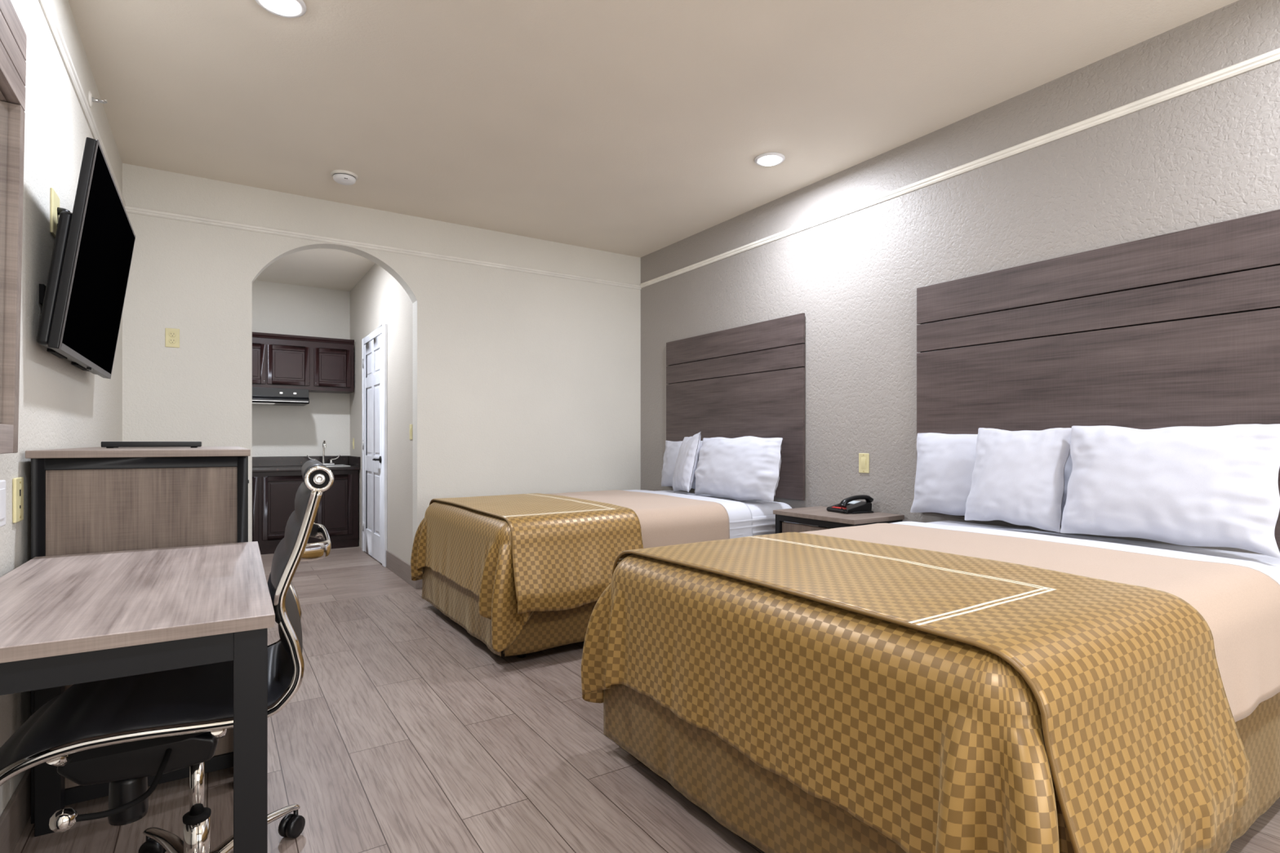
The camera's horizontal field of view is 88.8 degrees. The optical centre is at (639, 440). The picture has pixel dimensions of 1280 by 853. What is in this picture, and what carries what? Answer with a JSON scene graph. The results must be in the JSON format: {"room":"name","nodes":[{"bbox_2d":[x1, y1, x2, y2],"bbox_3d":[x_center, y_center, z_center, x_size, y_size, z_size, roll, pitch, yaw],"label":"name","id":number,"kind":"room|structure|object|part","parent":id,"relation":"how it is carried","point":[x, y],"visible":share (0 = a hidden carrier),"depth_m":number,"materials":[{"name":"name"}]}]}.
{"room":"hotel room","nodes":[
{"label":"hotel room","id":0,"kind":"room"},
{"bbox_2d":[0,0,122,816],"bbox_3d":[-1.145,-0.280,0.824,0.100,2.740,7.230,0,0,-33],"label":"wall","id":1,"kind":"structure","parent":0,"point":[62,405],"depth_m":2.13,"materials":[{"name":"beige paint"}]},
{"bbox_2d":[0,480,5,527],"bbox_3d":[-1.544,0.152,1.560,0.032,0.112,0.100,0,0,-33],"label":"wall control box","id":2,"kind":"object","parent":1,"relation":"attached to","point":[2,482],"visible":1,"depth_m":1.58,"materials":[{"name":"white plastic"}]},
{"bbox_2d":[0,0,26,453],"bbox_3d":[-1.233,-0.505,1.107,0.053,1.070,1.320,0,0,-33],"label":"wall mirror","id":3,"kind":"object","parent":1,"relation":"attached to","point":[13,37],"visible":1,"depth_m":1.62,"materials":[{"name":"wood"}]},
{"bbox_2d":[0,90,8,422],"bbox_3d":[-1.238,-0.440,1.103,0.015,0.790,1.218,0,0,-33],"label":"mirror glass","id":4,"kind":"object","parent":3,"relation":"on","point":[3,94],"depth_m":1.61,"materials":[{"name":"white mirror"}]},
{"bbox_3d":[-1.239,-0.005,1.103,0.037,0.070,1.228,0,0,-33],"label":"rail","id":5,"kind":"part","parent":3,"relation":"part of","materials":[{"name":"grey wood"}]},
{"bbox_2d":[0,768,31,852],"bbox_3d":[-1.098,1.025,0.855,0.012,0.130,7.230,0,0,-33],"label":"baseboard","id":6,"kind":"structure","parent":1,"relation":"attached to","point":[16,814],"depth_m":1.76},
{"bbox_2d":[12,476,23,523],"bbox_3d":[-1.721,0.163,1.809,0.009,0.122,0.084,0,0,-33],"label":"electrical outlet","id":7,"kind":"object","parent":1,"relation":"attached to","point":[18,482],"visible":1,"depth_m":1.79,"materials":[{"name":"beige plastic"}]},
{"bbox_2d":[49,187,71,238],"bbox_3d":[-1.984,-0.749,2.272,0.073,0.192,0.180,0,0,-33],"label":"wall socket plate","id":8,"kind":"object","parent":1,"relation":"attached to","point":[55,209],"visible":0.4,"depth_m":2.20,"materials":[{"name":"beige plastic"}]},
{"bbox_3d":[-1.994,-0.770,2.228,0.008,0.150,0.116,0,0,-33],"label":"plate","id":9,"kind":"part","parent":8,"relation":"part of","materials":[{"name":"beige plastic"}]},
{"bbox_2d":[38,0,125,206],"bbox_3d":[-1.090,-1.391,0.848,0.018,0.038,7.211,0,0,-33],"label":"trim","id":10,"kind":"structure","parent":1,"relation":"attached to","point":[46,6],"depth_m":2.46,"materials":[{"name":"beige paint"}]},
{"bbox_2d":[36,137,135,378],"bbox_3d":[-2.024,-0.592,2.417,0.162,0.655,1.125,0,0,-33],"label":"television","id":11,"kind":"object","parent":1,"relation":"attached to","point":[82,299],"visible":1,"depth_m":2.13,"materials":[{"name":"black plastic"}]},
{"bbox_2d":[46,348,67,359],"bbox_3d":[-1.889,-0.284,2.120,0.022,0.016,0.200,0,0,-33],"label":"speaker grille","id":12,"kind":"object","parent":11,"relation":"attached to","point":[60,355],"depth_m":2.09,"materials":[{"name":"black plastic"}]},
{"bbox_3d":[-2.006,-0.597,2.429,0.113,0.646,1.125,0,0,-33],"label":"panel","id":13,"kind":"part","parent":11,"relation":"part of","materials":[{"name":"black plastic"}]},
{"bbox_2d":[71,361,88,371],"bbox_3d":[-2.126,-0.284,2.485,0.022,0.016,0.250,0,0,-33],"label":"speaker grille","id":14,"kind":"object","parent":11,"relation":"attached to","point":[82,367],"depth_m":2.44,"materials":[{"name":"black plastic"}]},
{"bbox_2d":[88,90,107,107],"bbox_3d":[-2.389,-1.500,2.884,0.060,0.068,0.068,0,0,-33],"label":"sprinkler","id":15,"kind":"object","parent":1,"relation":"attached to","point":[91,99],"visible":1,"depth_m":2.87,"materials":[{"name":"beige paint"}]},
{"bbox_2d":[252,280,350,465],"bbox_3d":[-4.022,-0.280,6.732,2.100,2.740,0.100,0,0,-33],"label":"wall","id":16,"kind":"structure","parent":0,"point":[283,308],"depth_m":6.96,"materials":[{"name":"beige paint"}]},
{"bbox_2d":[252,455,347,466],"bbox_3d":[-4.035,0.214,6.649,1.968,0.100,0.020,0,0,-33],"label":"backsplash","id":17,"kind":"structure","parent":16,"relation":"attached to","point":[343,460],"depth_m":6.88,"materials":[{"name":"stone"}]},
{"bbox_2d":[252,332,354,393],"bbox_3d":[-3.939,-0.792,6.508,1.975,0.545,0.363,0,0,-33],"label":"upper cabinet","id":18,"kind":"object","parent":16,"relation":"attached to","point":[313,364],"visible":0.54,"depth_m":6.65,"materials":[{"name":"brown wood"}]},
{"bbox_3d":[-3.859,-0.760,6.376,0.365,0.398,0.022,0,0,-33],"label":"door","id":19,"kind":"part","parent":18,"relation":"part of","materials":[{"name":"brown wood"}]},
{"bbox_2d":[252,386,309,405],"bbox_3d":[-3.925,-0.443,6.441,1.145,0.153,0.490,0,0,-33],"label":"range hood","id":20,"kind":"object","parent":18,"relation":"attached to","point":[260,396],"visible":0.48,"depth_m":6.44,"materials":[{"name":"black metal"}]},
{"bbox_3d":[-3.539,-0.760,6.585,0.380,0.398,0.022,0,0,-33],"label":"door","id":21,"kind":"part","parent":18,"relation":"part of","materials":[{"name":"brown wood"}]},
{"bbox_3d":[-3.850,-1.042,6.370,1.975,0.045,0.034,0,0,-33],"label":"crown moulding","id":22,"kind":"part","parent":18,"relation":"part of","materials":[{"name":"brown wood"}]},
{"bbox_3d":[-3.199,-0.760,6.805,0.350,0.398,0.022,0,0,-33],"label":"door","id":23,"kind":"part","parent":18,"relation":"part of","materials":[{"name":"brown wood"}]},
{"bbox_2d":[122,163,640,542],"bbox_3d":[-1.733,-0.280,4.831,4.064,2.740,0.130,0,0,-33],"label":"wall","id":24,"kind":"structure","parent":0,"point":[524,383],"depth_m":4.89,"materials":[{"name":"beige paint"}]},
{"bbox_2d":[164,328,179,347],"bbox_3d":[-2.868,-0.632,4.010,0.072,0.116,0.010,0,0,-33],"label":"wall outlet","id":25,"kind":"object","parent":24,"relation":"attached to","point":[171,335],"visible":1,"depth_m":4.01,"materials":[{"name":"beige plastic"}]},
{"bbox_2d":[168,337,175,343],"bbox_3d":[-2.866,-0.612,4.008,0.034,0.034,0.003,0,0,-33],"label":"receptacle","id":26,"kind":"object","parent":25,"relation":"attached to","point":[171,340],"depth_m":4.01,"materials":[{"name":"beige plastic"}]},
{"bbox_2d":[168,331,175,337],"bbox_3d":[-2.866,-0.652,4.008,0.034,0.034,0.003,0,0,-33],"label":"receptacle","id":27,"kind":"object","parent":25,"relation":"attached to","point":[171,334],"depth_m":4.01,"materials":[{"name":"beige plastic"}]},
{"bbox_2d":[124,205,641,289],"bbox_3d":[-1.530,-1.379,4.876,3.674,0.038,0.018,0,0,-33],"label":"trim","id":28,"kind":"structure","parent":24,"relation":"attached to","point":[129,209],"depth_m":4.58,"materials":[{"name":"beige paint"}]},
{"bbox_2d":[415,579,422,589],"bbox_3d":[-0.825,1.018,5.338,1.963,0.145,0.012,0,0,-33],"label":"baseboard","id":29,"kind":"structure","parent":24,"relation":"attached to","point":[418,583],"depth_m":4.81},
{"bbox_2d":[350,263,413,564],"bbox_3d":[-2.413,-0.280,6.093,0.100,2.740,2.726,0,0,-33],"label":"wall","id":30,"kind":"structure","parent":0,"point":[378,299],"depth_m":5.49,"materials":[{"name":"beige paint"}]},
{"bbox_2d":[361,324,386,567],"bbox_3d":[-2.493,0.037,6.051,0.078,2.105,1.027,0,0,-33],"label":"door","id":31,"kind":"structure","parent":30,"relation":"in","point":[374,345],"depth_m":5.99,"materials":[{"name":"white paint"}]},
{"bbox_3d":[-2.327,0.165,5.777,0.056,0.062,0.132,0,0,-33],"label":"handle","id":32,"kind":"part","parent":31,"relation":"part of","materials":[{"name":"black plastic"}]},
{"bbox_2d":[386,550,415,588],"bbox_3d":[-1.915,1.018,5.223,0.012,0.145,0.985,0,0,-33],"label":"baseboard","id":33,"kind":"structure","parent":30,"relation":"attached to","point":[398,566],"depth_m":5.22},
{"bbox_2d":[408,424,412,439],"bbox_3d":[-1.739,-0.067,4.953,0.012,0.116,0.072,0,0,-33],"label":"light switch","id":34,"kind":"object","parent":30,"relation":"attached to","point":[411,425],"visible":1,"depth_m":4.94,"materials":[{"name":"beige plastic"}]},
{"bbox_2d":[12,545,1279,852],"bbox_3d":[-0.421,1.130,2.998,4.064,0.080,10.086,0,0,-33],"label":"floor","id":35,"kind":"structure","parent":0,"point":[402,731],"depth_m":2.22,"materials":[{"name":"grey wood"}]},
{"bbox_2d":[0,541,275,852],"bbox_3d":[-1.200,0.709,1.542,0.544,0.762,1.056,0,0,-32],"label":"desk","id":36,"kind":"object","parent":35,"relation":"on","point":[68,620],"visible":0.91,"depth_m":1.23,"materials":[{"name":"grey wood"}]},
{"bbox_3d":[-1.655,0.722,1.834,0.055,0.736,0.055,0,0,-32],"label":"leg","id":37,"kind":"part","parent":36,"relation":"part of","materials":[{"name":"black metal"}]},
{"bbox_3d":[-0.745,0.722,1.250,0.055,0.736,0.055,0,0,-32],"label":"leg","id":38,"kind":"part","parent":36,"relation":"part of","materials":[{"name":"black metal"}]},
{"bbox_2d":[25,446,250,824],"bbox_3d":[-1.875,0.559,2.567,0.552,1.062,1.372,0,0,-33],"label":"dresser","id":39,"kind":"object","parent":35,"relation":"on","point":[85,500],"visible":0.45,"depth_m":1.99,"materials":[{"name":"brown wood"}]},
{"bbox_2d":[101,441,201,448],"bbox_3d":[-1.924,0.015,2.590,0.310,0.024,0.180,0,0,-33],"label":"box","id":40,"kind":"object","parent":39,"relation":"on","point":[104,444],"visible":1,"depth_m":2.51,"materials":[{"name":"black plastic"}]},
{"bbox_2d":[0,459,333,852],"bbox_3d":[-1.054,0.572,1.515,0.614,1.036,0.600,0,0,-28],"label":"office chair","id":41,"kind":"object","parent":35,"relation":"on","point":[122,732],"visible":0.92,"depth_m":1.42,"materials":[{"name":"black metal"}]},
{"bbox_3d":[-1.056,0.718,1.364,0.050,0.068,0.215,0,0,11],"label":"height lever","id":42,"kind":"part","parent":41,"relation":"part of","materials":[{"name":"black plastic"}]},
{"bbox_3d":[-1.142,0.790,1.459,0.072,0.100,0.072,0,0,-28],"label":"tension knob","id":43,"kind":"part","parent":41,"relation":"part of","materials":[{"name":"black plastic"}]},
{"bbox_3d":[-1.112,0.644,1.498,0.360,0.052,0.180,0,0,-28],"label":"mounting plate","id":44,"kind":"part","parent":41,"relation":"part of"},
{"bbox_3d":[-1.181,0.380,1.741,0.568,0.545,0.018,0,0,-28],"label":"rail","id":45,"kind":"part","parent":41,"relation":"part of","materials":[{"name":"silver metal"}]},
{"bbox_2d":[252,470,358,555],"bbox_3d":[-3.874,0.694,6.408,1.975,0.792,0.603,0,0,-33],"label":"base cabinet","id":46,"kind":"object","parent":35,"relation":"on","point":[273,493],"visible":0.35,"depth_m":6.37,"materials":[{"name":"brown wood"}]},
{"bbox_3d":[-3.747,0.647,6.144,0.280,0.613,0.022,0,0,-33],"label":"door","id":47,"kind":"part","parent":46,"relation":"part of","materials":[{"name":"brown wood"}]},
{"bbox_3d":[-3.420,0.647,6.356,0.440,0.613,0.022,0,0,-33],"label":"door","id":48,"kind":"part","parent":46,"relation":"part of","materials":[{"name":"brown wood"}]},
{"bbox_2d":[252,455,359,472],"bbox_3d":[-3.862,0.231,6.402,1.988,0.133,0.623,0,0,-33],"label":"countertop","id":49,"kind":"structure","parent":46,"relation":"on","point":[264,464],"depth_m":6.79,"materials":[{"name":"stone"}]},
{"bbox_2d":[306,440,340,465],"bbox_3d":[-3.321,0.124,6.873,0.320,0.263,0.142,0,0,-33],"label":"faucet","id":50,"kind":"object","parent":49,"relation":"on","point":[324,441],"visible":0.92,"depth_m":6.91,"materials":[{"name":"metal"}]},
{"bbox_3d":[-3.317,0.116,6.868,0.021,0.247,0.131,0,0,-33],"label":"spout","id":51,"kind":"part","parent":50,"relation":"part of","materials":[{"name":"silver metal"}]},
{"bbox_2d":[324,464,350,466],"bbox_3d":[-3.245,0.260,6.784,0.383,0.008,0.400,0,0,-33],"label":"sink","id":52,"kind":"object","parent":49,"relation":"in","point":[332,465],"visible":0.52,"depth_m":6.88,"materials":[{"name":"metal"}]},
{"bbox_3d":[-3.072,0.647,6.583,0.330,0.613,0.022,0,0,-33],"label":"door","id":53,"kind":"part","parent":46,"relation":"part of","materials":[{"name":"brown wood"}]},
{"bbox_2d":[422,490,799,657],"bbox_3d":[-0.200,0.745,4.267,2.042,0.690,1.444,0,0,-33],"label":"bed","id":54,"kind":"object","parent":35,"relation":"on","point":[544,630],"visible":0.23,"depth_m":3.43,"materials":[{"name":"gold fabric"}]},
{"bbox_3d":[-0.598,1.015,3.303,0.044,0.150,0.043,0,0,-33],"label":"glide leg","id":55,"kind":"part","parent":54,"relation":"part of","materials":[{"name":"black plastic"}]},
{"bbox_2d":[410,493,643,652],"bbox_3d":[-0.750,0.676,3.908,0.876,0.625,1.631,0,0,-33],"label":"bedspread","id":56,"kind":"object","parent":54,"relation":"on","point":[522,555],"visible":1,"depth_m":3.32,"materials":[{"name":"gold fabric"}]},
{"bbox_2d":[547,489,729,548],"bbox_3d":[-0.244,0.537,4.237,0.918,0.341,1.474,0,0,-33],"label":"blanket","id":57,"kind":"object","parent":54,"relation":"on","point":[664,520],"visible":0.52,"depth_m":3.78,"materials":[{"name":"beige fabric"}]},
{"bbox_2d":[661,440,702,488],"bbox_3d":[0.348,0.186,5.117,0.173,0.378,0.581,0,0,-26],"label":"pillow","id":58,"kind":"object","parent":54,"relation":"on","point":[672,448],"visible":0.33,"depth_m":5.19,"materials":[{"name":"white fabric"}]},
{"bbox_2d":[672,431,701,493],"bbox_3d":[0.338,0.165,4.791,0.158,0.462,0.452,0,0,-12],"label":"pillow","id":59,"kind":"object","parent":54,"relation":"on","point":[683,478],"visible":0.93,"depth_m":4.65,"materials":[{"name":"white fabric"}]},
{"bbox_2d":[624,489,752,538],"bbox_3d":[0.169,0.580,4.507,0.301,0.416,1.477,0,0,-33],"label":"sheet","id":60,"kind":"object","parent":54,"relation":"on","point":[736,510],"visible":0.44,"depth_m":3.98,"materials":[{"name":"white fabric"}]},
{"bbox_3d":[-0.195,0.560,4.269,2.030,0.320,1.420,0,0,-33],"label":"mattress","id":61,"kind":"part","parent":54,"relation":"part of","materials":[{"name":"white fabric"}]},
{"bbox_2d":[694,435,782,502],"bbox_3d":[0.632,0.178,4.330,0.216,0.419,0.755,0,0,-37],"label":"pillow","id":62,"kind":"object","parent":54,"relation":"on","point":[747,468],"visible":1,"depth_m":4.20,"materials":[{"name":"white fabric"}]},
{"bbox_2d":[773,506,904,533],"bbox_3d":[1.125,0.750,3.744,0.420,0.680,0.590,0,0,-33],"label":"nightstand","id":63,"kind":"object","parent":35,"relation":"on","point":[819,516],"visible":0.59,"depth_m":3.64,"materials":[{"name":"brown wood"}]},
{"bbox_3d":[0.977,0.564,3.648,0.018,0.172,0.490,0,0,-33],"label":"drawer","id":64,"kind":"part","parent":63,"relation":"part of","materials":[{"name":"brown wood"}]},
{"bbox_3d":[1.127,0.763,3.746,0.405,0.654,0.570,0,0,-33],"label":"frame","id":65,"kind":"part","parent":63,"relation":"part of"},
{"bbox_2d":[826,494,873,514],"bbox_3d":[1.209,0.359,3.758,0.233,0.100,0.191,0,0,-25],"label":"telephone","id":66,"kind":"object","parent":63,"relation":"on","point":[850,504],"visible":1,"depth_m":3.71,"materials":[{"name":"black plastic"}]},
{"bbox_3d":[1.229,0.392,3.692,0.195,0.035,0.054,0,0,-25],"label":"coiled cord","id":67,"kind":"part","parent":66,"relation":"part of","materials":[{"name":"black plastic"}]},
{"bbox_2d":[603,520,1279,852],"bbox_3d":[1.107,0.745,2.259,2.040,0.690,1.444,0,0,-33],"label":"bed","id":68,"kind":"object","parent":35,"relation":"on","point":[755,803],"visible":0.2,"depth_m":1.78,"materials":[{"name":"gold fabric"}]},
{"bbox_2d":[580,532,1250,852],"bbox_3d":[0.582,0.679,1.914,0.921,0.632,1.634,0,0,-33],"label":"bedspread","id":69,"kind":"object","parent":68,"relation":"on","point":[943,702],"visible":1,"depth_m":1.39,"materials":[{"name":"gold fabric"}]},
{"bbox_2d":[910,432,977,515],"bbox_3d":[1.605,0.165,3.162,0.166,0.416,0.620,0,0,-35],"label":"pillow","id":70,"kind":"object","parent":68,"relation":"on","point":[945,463],"visible":0.41,"depth_m":3.22,"materials":[{"name":"white fabric"}]},
{"bbox_2d":[964,427,1071,533],"bbox_3d":[1.636,0.156,2.844,0.168,0.433,0.424,0,0,-31],"label":"pillow","id":71,"kind":"object","parent":68,"relation":"on","point":[1018,477],"visible":1,"depth_m":2.78,"materials":[{"name":"white fabric"}]},
{"bbox_2d":[799,523,1279,722],"bbox_3d":[1.099,0.536,2.251,1.020,0.340,1.478,0,0,-33],"label":"blanket","id":72,"kind":"object","parent":68,"relation":"on","point":[1240,605],"visible":0.49,"depth_m":1.84,"materials":[{"name":"beige fabric"}]},
{"bbox_2d":[1060,451,1072,525],"bbox_3d":[1.969,0.160,2.623,0.163,0.419,0.604,0,0,-27],"label":"pillow","id":73,"kind":"object","parent":68,"relation":"on","point":[1068,465],"visible":0.02,"depth_m":2.78,"materials":[{"name":"white fabric"}]},
{"bbox_2d":[892,521,1279,584],"bbox_3d":[1.477,0.579,2.498,0.300,0.416,1.459,0,0,-33],"label":"sheet","id":74,"kind":"object","parent":68,"relation":"on","point":[1274,574],"visible":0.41,"depth_m":2.32,"materials":[{"name":"white fabric"}]},
{"bbox_3d":[1.112,0.560,2.260,2.030,0.320,1.420,0,0,-33],"label":"mattress","id":75,"kind":"part","parent":68,"relation":"part of","materials":[{"name":"white fabric"}]},
{"bbox_2d":[1060,423,1279,558],"bbox_3d":[1.899,0.158,2.374,0.201,0.437,0.638,0,0,-36],"label":"pillow","id":76,"kind":"object","parent":68,"relation":"on","point":[1185,486],"visible":1,"depth_m":2.28,"materials":[{"name":"white fabric"}]},
{"bbox_2d":[68,0,1238,291],"bbox_3d":[-0.421,-1.700,2.998,4.064,0.100,10.086,0,0,-33],"label":"ceiling","id":77,"kind":"structure","parent":0,"point":[637,128],"depth_m":3.10,"materials":[{"name":"paint"}]},
{"bbox_2d":[255,0,306,17],"bbox_3d":[-1.349,-1.635,2.451,0.176,0.029,0.176,0,0,-33],"label":"recessed light","id":78,"kind":"object","parent":77,"relation":"in","point":[284,8],"visible":1,"depth_m":2.46,"materials":[{"name":"white plastic"}]},
{"bbox_2d":[330,169,358,185],"bbox_3d":[-1.834,-1.627,4.056,0.156,0.046,0.156,0,0,-33],"label":"smoke detector","id":79,"kind":"object","parent":77,"relation":"attached to","point":[340,176],"visible":1,"depth_m":4.01,"materials":[{"name":"beige paint"}]},
{"bbox_3d":[-1.834,-1.643,4.056,0.156,0.014,0.156,0,0,-33],"label":"plate","id":80,"kind":"part","parent":79,"relation":"part of","materials":[{"name":"beige paint"}]},
{"bbox_2d":[754,151,785,166],"bbox_3d":[0.758,-1.635,3.822,0.176,0.029,0.176,0,0,-33],"label":"recessed light","id":81,"kind":"object","parent":77,"relation":"in","point":[772,158],"visible":1,"depth_m":3.79,"materials":[{"name":"white plastic"}]},
{"bbox_2d":[640,0,1279,555],"bbox_3d":[2.019,-0.280,2.882,0.100,2.740,7.230,0,0,-33],"label":"wall","id":82,"kind":"structure","parent":0,"point":[1209,154],"depth_m":3.46,"materials":[{"name":"beige paint"}]},
{"bbox_2d":[666,312,804,500],"bbox_3d":[0.648,-0.221,4.871,0.028,1.212,1.528,0,0,-33],"label":"headboard","id":83,"kind":"object","parent":82,"relation":"attached to","point":[748,380],"visible":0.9,"depth_m":4.67,"materials":[{"name":"brown wood"}]},
{"bbox_3d":[0.656,-0.223,4.876,0.010,1.185,1.508,0,0,-33],"label":"backing rail","id":84,"kind":"part","parent":83,"relation":"part of","materials":[{"name":"brown wood"}]},
{"bbox_2d":[858,453,869,473],"bbox_3d":[1.319,0.132,3.855,0.012,0.116,0.072,0,0,-33],"label":"light switch","id":85,"kind":"object","parent":82,"relation":"attached to","point":[864,458],"visible":1,"depth_m":3.85,"materials":[{"name":"beige plastic"}]},
{"bbox_2d":[640,48,1279,288],"bbox_3d":[1.974,-1.391,2.842,0.018,0.038,7.211,0,0,-33],"label":"trim","id":86,"kind":"structure","parent":82,"relation":"attached to","point":[1273,55],"depth_m":3.08,"materials":[{"name":"white paint"}]},
{"bbox_2d":[916,208,1279,548],"bbox_3d":[1.925,-0.221,2.908,0.028,1.212,1.525,0,0,-33],"label":"headboard","id":87,"kind":"object","parent":82,"relation":"attached to","point":[1180,328],"visible":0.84,"depth_m":2.77,"materials":[{"name":"brown wood"}]},
{"bbox_3d":[1.933,-0.223,2.913,0.010,1.185,1.505,0,0,-33],"label":"backing rail","id":88,"kind":"part","parent":87,"relation":"part of","materials":[{"name":"brown wood"}]}
]}

